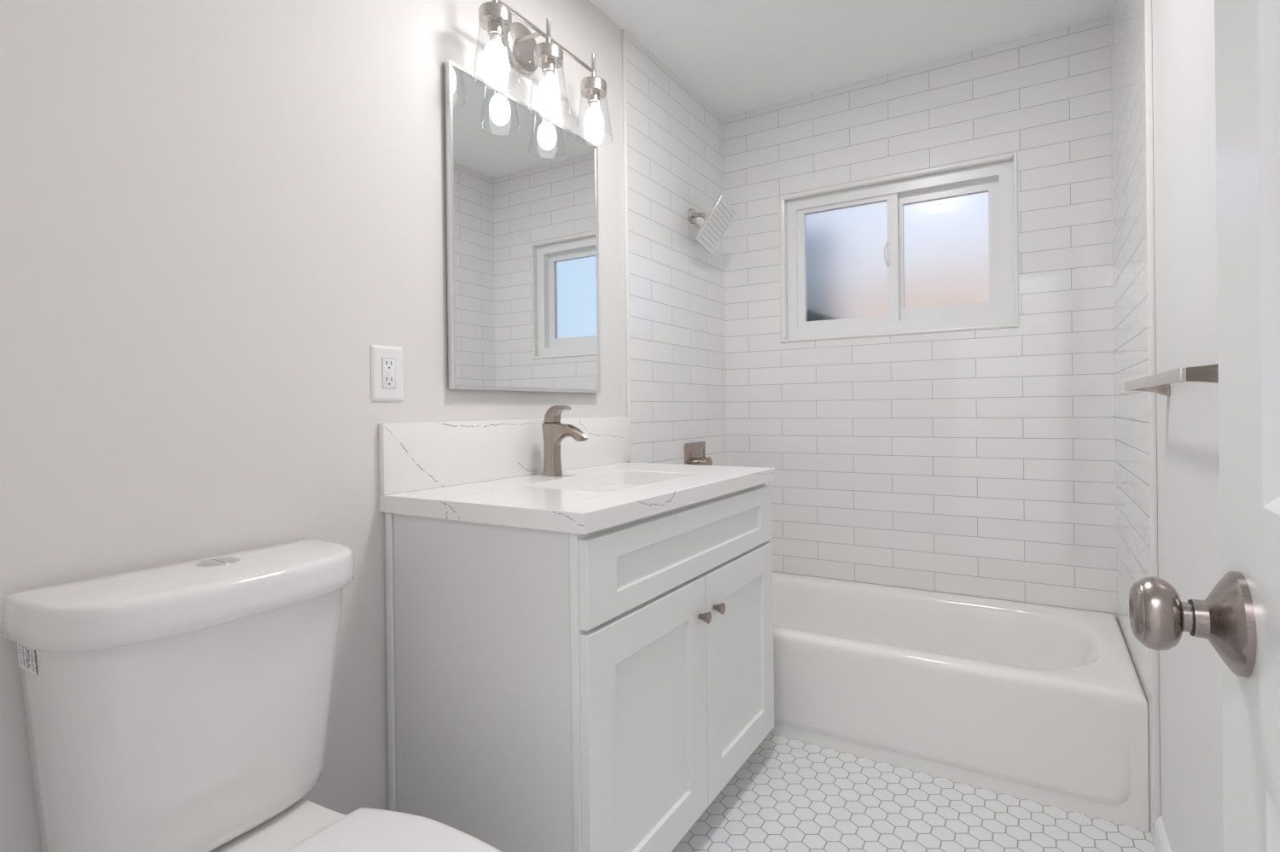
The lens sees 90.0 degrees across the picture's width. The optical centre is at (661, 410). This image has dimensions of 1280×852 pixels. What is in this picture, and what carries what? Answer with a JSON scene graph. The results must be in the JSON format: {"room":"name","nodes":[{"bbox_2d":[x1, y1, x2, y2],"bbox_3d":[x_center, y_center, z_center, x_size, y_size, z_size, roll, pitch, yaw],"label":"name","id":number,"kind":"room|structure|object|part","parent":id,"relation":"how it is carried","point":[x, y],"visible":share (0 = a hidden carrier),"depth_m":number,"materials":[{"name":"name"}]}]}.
{"room":"bathroom","nodes":[
{"label":"bathroom","id":0,"kind":"room"},
{"bbox_2d":[0,0,727,851],"bbox_3d":[-0.460,-0.147,1.833,0.115,2.446,3.060,-1,0,30],"label":"wall","id":1,"kind":"structure","parent":0,"point":[213,213],"depth_m":1.24,"materials":[{"name":"paint"}]},
{"bbox_2d":[370,344,403,401],"bbox_3d":[-0.625,-0.085,1.460,0.008,0.125,0.083,-1,0,30],"label":"wall outlet","id":2,"kind":"object","parent":1,"relation":"attached to","point":[386,362],"visible":1,"depth_m":1.45,"materials":[{"name":"white plastic"}]},
{"bbox_2d":[381,357,395,388],"bbox_3d":[-0.623,-0.085,1.459,0.002,0.069,0.035,-1,0,30],"label":"receptacle","id":3,"kind":"object","parent":2,"relation":"attached to","point":[388,364],"depth_m":1.46,"materials":[{"name":"white plastic"}]},
{"bbox_2d":[378,416,630,494],"bbox_3d":[-0.376,0.105,1.870,0.018,0.160,1.004,-1,0,30],"label":"backsplash","id":4,"kind":"structure","parent":1,"relation":"attached to","point":[413,456],"depth_m":1.68,"materials":[{"name":"white stone"}]},
{"bbox_2d":[444,59,600,392],"bbox_3d":[-0.378,-0.468,1.873,0.022,0.822,0.623,-1,0,30],"label":"mirror","id":5,"kind":"object","parent":1,"relation":"attached to","point":[522,251],"visible":1,"depth_m":1.80,"materials":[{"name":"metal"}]},
{"bbox_2d":[472,0,612,143],"bbox_3d":[-0.339,-0.972,1.803,0.170,0.276,0.527,-1,0,30],"label":"vanity light","id":6,"kind":"object","parent":1,"relation":"attached to","point":[520,45],"visible":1,"depth_m":1.77,"materials":[{"name":"silver metal"}]},
{"bbox_3d":[-0.418,-0.882,1.611,0.060,0.083,0.060,-1,0,30],"label":"light bulb","id":7,"kind":"part","parent":6,"relation":"part of","materials":[{"name":"white glass"}]},
{"bbox_3d":[-0.419,-0.935,1.611,0.030,0.020,0.030,-1,0,30],"label":"bulb","id":8,"kind":"part","parent":6,"relation":"part of","materials":[{"name":"white glass"}]},
{"bbox_3d":[-0.418,-0.903,1.611,0.114,0.140,0.114,-1,0,30],"label":"lamp shade","id":9,"kind":"part","parent":6,"relation":"part of","materials":[{"name":"clear glass"}]},
{"bbox_3d":[-0.372,-1.041,1.786,0.096,0.016,0.011,-1,0,30],"label":"arm","id":10,"kind":"part","parent":6,"relation":"part of","materials":[{"name":"silver metal"}]},
{"bbox_3d":[-0.317,-1.048,1.786,0.016,0.089,0.016,-1,0,30],"label":"stem","id":11,"kind":"part","parent":6,"relation":"part of","materials":[{"name":"silver metal"}]},
{"bbox_3d":[-0.315,-0.883,1.786,0.060,0.083,0.060,-1,0,30],"label":"light bulb","id":12,"kind":"part","parent":6,"relation":"part of","materials":[{"name":"white glass"}]},
{"bbox_3d":[-0.316,-0.936,1.786,0.030,0.020,0.030,-1,0,30],"label":"bulb","id":13,"kind":"part","parent":6,"relation":"part of","materials":[{"name":"white glass"}]},
{"bbox_3d":[-0.315,-0.904,1.786,0.114,0.140,0.114,-1,0,30],"label":"lamp shade","id":14,"kind":"part","parent":6,"relation":"part of","materials":[{"name":"clear glass"}]},
{"bbox_3d":[-0.211,-1.050,1.966,0.016,0.089,0.016,-1,0,30],"label":"stem","id":15,"kind":"part","parent":6,"relation":"part of","materials":[{"name":"silver metal"}]},
{"bbox_3d":[-0.210,-0.938,1.967,0.030,0.020,0.030,-1,0,30],"label":"bulb","id":16,"kind":"part","parent":6,"relation":"part of","materials":[{"name":"white glass"}]},
{"bbox_3d":[-0.209,-0.905,1.967,0.114,0.140,0.114,-1,0,30],"label":"lamp shade","id":17,"kind":"part","parent":6,"relation":"part of","materials":[{"name":"clear glass"}]},
{"bbox_3d":[-0.209,-0.885,1.967,0.060,0.083,0.060,-1,0,30],"label":"light bulb","id":18,"kind":"part","parent":6,"relation":"part of","materials":[{"name":"white glass"}]},
{"bbox_3d":[0.088,-0.154,2.669,0.013,2.446,0.822,-1,0,30],"label":"panel","id":19,"kind":"part","parent":1,"relation":"part of","materials":[{"name":"white tile"}]},
{"bbox_2d":[684,441,712,465],"bbox_3d":[0.170,0.227,2.718,0.069,0.184,0.185,-1,0,30],"label":"shower valve","id":20,"kind":"object","parent":1,"relation":"attached to","point":[695,452],"visible":0.59,"depth_m":2.71,"materials":[{"name":"silver metal"}]},
{"bbox_3d":[0.180,0.227,2.712,0.046,0.061,0.061,-1,0,30],"label":"handle","id":21,"kind":"part","parent":20,"relation":"part of","materials":[{"name":"silver metal"}]},
{"bbox_2d":[688,194,736,254],"bbox_3d":[0.200,-0.773,2.692,0.172,0.191,0.217,-1,0,24],"label":"shower","id":22,"kind":"object","parent":1,"relation":"attached to","point":[720,217],"visible":1,"depth_m":2.68,"materials":[{"name":"silver metal"}]},
{"bbox_3d":[0.172,-0.808,2.709,0.099,0.068,0.021,-1,0,30],"label":"shower arm","id":23,"kind":"part","parent":22,"relation":"part of","materials":[{"name":"silver metal"}]},
{"bbox_2d":[589,0,1112,117],"bbox_3d":[0.219,-1.427,1.423,1.740,0.100,3.060,-1,0,30],"label":"ceiling","id":24,"kind":"structure","parent":0,"point":[738,56],"depth_m":2.35,"materials":[{"name":"paint"}]},
{"bbox_2d":[671,733,1155,851],"bbox_3d":[0.249,1.108,1.426,1.740,0.080,3.060,-1,0,30],"label":"floor","id":25,"kind":"structure","parent":0,"point":[789,794],"depth_m":1.68,"materials":[{"name":"white tile"}]},
{"bbox_2d":[1,539,501,851],"bbox_3d":[-0.499,0.661,0.911,0.731,0.833,0.453,-1,0,30],"label":"toilet","id":26,"kind":"object","parent":25,"relation":"on","point":[183,706],"visible":1,"depth_m":0.95,"materials":[{"name":"white ceramic"}]},
{"bbox_3d":[-0.722,0.283,1.039,0.224,0.066,0.453,-1,0,30],"label":"tank lid","id":27,"kind":"part","parent":26,"relation":"part of","materials":[{"name":"white ceramic"}]},
{"bbox_3d":[-0.725,0.504,1.042,0.204,0.384,0.425,-1,0,30],"label":"tank","id":28,"kind":"part","parent":26,"relation":"part of","materials":[{"name":"white ceramic"}]},
{"bbox_3d":[-0.495,0.887,0.911,0.682,0.382,0.354,-1,0,30],"label":"bowl","id":29,"kind":"part","parent":26,"relation":"part of","materials":[{"name":"white ceramic"}]},
{"bbox_3d":[-0.384,0.672,0.843,0.464,0.019,0.369,-1,0,30],"label":"seat lid","id":30,"kind":"part","parent":26,"relation":"part of","materials":[{"name":"white plastic"}]},
{"bbox_2d":[384,482,773,851],"bbox_3d":[-0.131,0.647,1.703,0.598,0.850,0.948,-1,0,30],"label":"vanity cabinet","id":31,"kind":"object","parent":25,"relation":"on","point":[547,690],"visible":0.94,"depth_m":1.34,"materials":[{"name":"white paint"}]},
{"bbox_2d":[378,461,774,534],"bbox_3d":[-0.144,0.202,1.711,0.577,0.039,0.965,-1,0,30],"label":"countertop","id":32,"kind":"structure","parent":31,"relation":"on","point":[537,501],"depth_m":1.42,"materials":[{"name":"white stone"}]},
{"bbox_2d":[541,404,587,476],"bbox_3d":[-0.279,0.084,1.814,0.129,0.200,0.057,-1,0,30],"label":"faucet","id":33,"kind":"object","parent":32,"relation":"on","point":[554,431],"visible":1,"depth_m":1.81,"materials":[{"name":"silver metal"}]},
{"bbox_3d":[-0.299,0.008,1.825,0.080,0.049,0.041,-1,0,30],"label":"lever","id":34,"kind":"part","parent":33,"relation":"part of","materials":[{"name":"silver metal"}]},
{"bbox_3d":[-0.272,0.080,1.810,0.112,0.084,0.057,-1,0,30],"label":"spout","id":35,"kind":"part","parent":33,"relation":"part of","materials":[{"name":"silver metal"}]},
{"bbox_2d":[577,482,645,491],"bbox_3d":[-0.127,0.297,1.699,0.334,0.150,0.512,-1,0,30],"label":"sink basin","id":36,"kind":"object","parent":32,"relation":"in","point":[614,486],"visible":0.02,"depth_m":1.84,"materials":[{"name":"white ceramic"}]},
{"bbox_3d":[-0.019,0.693,1.375,0.020,0.569,0.474,-1,0,30],"label":"door","id":37,"kind":"part","parent":31,"relation":"part of","materials":[{"name":"white paint"}]},
{"bbox_3d":[0.079,0.600,1.583,0.019,0.759,0.941,-1,0,30],"label":"frame","id":38,"kind":"part","parent":31,"relation":"part of","materials":[{"name":"white paint"}]},
{"bbox_3d":[0.093,0.316,1.573,0.020,0.164,0.936,-1,0,30],"label":"drawer","id":39,"kind":"part","parent":31,"relation":"part of","materials":[{"name":"white paint"}]},
{"bbox_3d":[0.102,0.496,1.539,0.028,0.028,0.028,-1,0,30],"label":"knob","id":40,"kind":"part","parent":31,"relation":"part of","materials":[{"name":"silver metal"}]},
{"bbox_3d":[0.143,0.496,1.608,0.028,0.028,0.028,-1,0,30],"label":"knob","id":41,"kind":"part","parent":31,"relation":"part of","materials":[{"name":"silver metal"}]},
{"bbox_3d":[0.219,0.690,1.779,0.020,0.569,0.458,-1,0,30],"label":"door","id":42,"kind":"part","parent":31,"relation":"part of","materials":[{"name":"white paint"}]},
{"bbox_2d":[768,571,1149,831],"bbox_3d":[0.767,0.893,2.310,1.499,0.336,0.766,-1,0,30],"label":"bathtub","id":43,"kind":"object","parent":25,"relation":"on","point":[1047,705],"visible":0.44,"depth_m":1.91,"materials":[{"name":"white ceramic"}]},
{"bbox_2d":[722,15,1117,617],"bbox_3d":[0.979,-0.165,2.692,1.720,2.446,0.120,-1,0,30],"label":"wall","id":44,"kind":"structure","parent":0,"point":[980,462],"depth_m":2.52,"materials":[{"name":"white tile"}]},
{"bbox_2d":[779,151,1018,343],"bbox_3d":[0.958,-0.640,2.684,0.942,0.664,0.108,-1,0,30],"label":"window","id":45,"kind":"structure","parent":44,"relation":"in","point":[938,253],"depth_m":2.67,"materials":[{"name":"white plastic"}]},
{"bbox_3d":[0.799,-0.642,2.786,0.363,0.491,0.004,-1,0,30],"label":"pane","id":46,"kind":"part","parent":45,"relation":"part of","materials":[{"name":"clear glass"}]},
{"bbox_3d":[0.802,-0.637,2.784,0.435,0.534,0.026,-1,0,30],"label":"sash","id":47,"kind":"part","parent":45,"relation":"part of","materials":[{"name":"white plastic"}]},
{"bbox_3d":[1.155,-0.647,2.611,0.328,0.447,0.004,-1,0,30],"label":"pane","id":48,"kind":"part","parent":45,"relation":"part of","materials":[{"name":"clear glass"}]},
{"bbox_3d":[1.152,-0.641,2.612,0.411,0.534,0.026,-1,0,30],"label":"sash","id":49,"kind":"part","parent":45,"relation":"part of","materials":[{"name":"white plastic"}]},
{"bbox_2d":[1110,0,1223,851],"bbox_3d":[0.929,-0.163,1.016,0.114,2.446,3.060,-1,0,30],"label":"wall","id":50,"kind":"structure","parent":0,"point":[1162,52],"depth_m":1.37,"materials":[{"name":"white paint"}]},
{"bbox_3d":[1.393,-0.169,1.902,0.013,2.446,0.822,-1,0,30],"label":"panel","id":51,"kind":"part","parent":50,"relation":"part of","materials":[{"name":"white tile"}]},
{"bbox_2d":[1154,815,1171,851],"bbox_3d":[0.707,1.022,0.713,0.013,0.084,1.916,-1,0,30],"label":"baseboard","id":52,"kind":"structure","parent":50,"relation":"attached to","point":[1161,842],"depth_m":1.49,"materials":[{"name":"white paint"}]},
{"bbox_2d":[1124,363,1218,395],"bbox_3d":[0.909,-0.052,1.140,0.076,0.046,0.669,-1,0,30],"label":"towel bar","id":53,"kind":"object","parent":50,"relation":"attached to","point":[1160,382],"visible":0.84,"depth_m":0.94,"materials":[{"name":"silver metal"}]},
{"bbox_3d":[1.071,-0.055,1.409,0.069,0.046,0.042,-1,0,30],"label":"post","id":54,"kind":"part","parent":53,"relation":"part of","materials":[{"name":"silver metal"}]},
{"bbox_3d":[0.753,-0.050,0.868,0.069,0.046,0.042,-1,0,30],"label":"post","id":55,"kind":"part","parent":53,"relation":"part of","materials":[{"name":"silver metal"}]},
{"bbox_3d":[-0.511,-0.144,0.157,1.526,2.446,0.120,-1,0,30],"label":"wall","id":56,"kind":"structure","parent":0,"visible":0},
{"bbox_2d":[1128,0,1279,851],"bbox_3d":[0.249,0.042,0.208,0.098,2.035,0.705,-1,0,30],"label":"door","id":57,"kind":"structure","parent":56,"relation":"in","point":[1240,617],"depth_m":0.43,"materials":[{"name":"white paint"}]},
{"bbox_3d":[0.372,0.151,0.476,0.037,0.053,0.053,-1,0,30],"label":"knob","id":58,"kind":"part","parent":57,"relation":"part of","materials":[{"name":"silver metal"}]}
]}

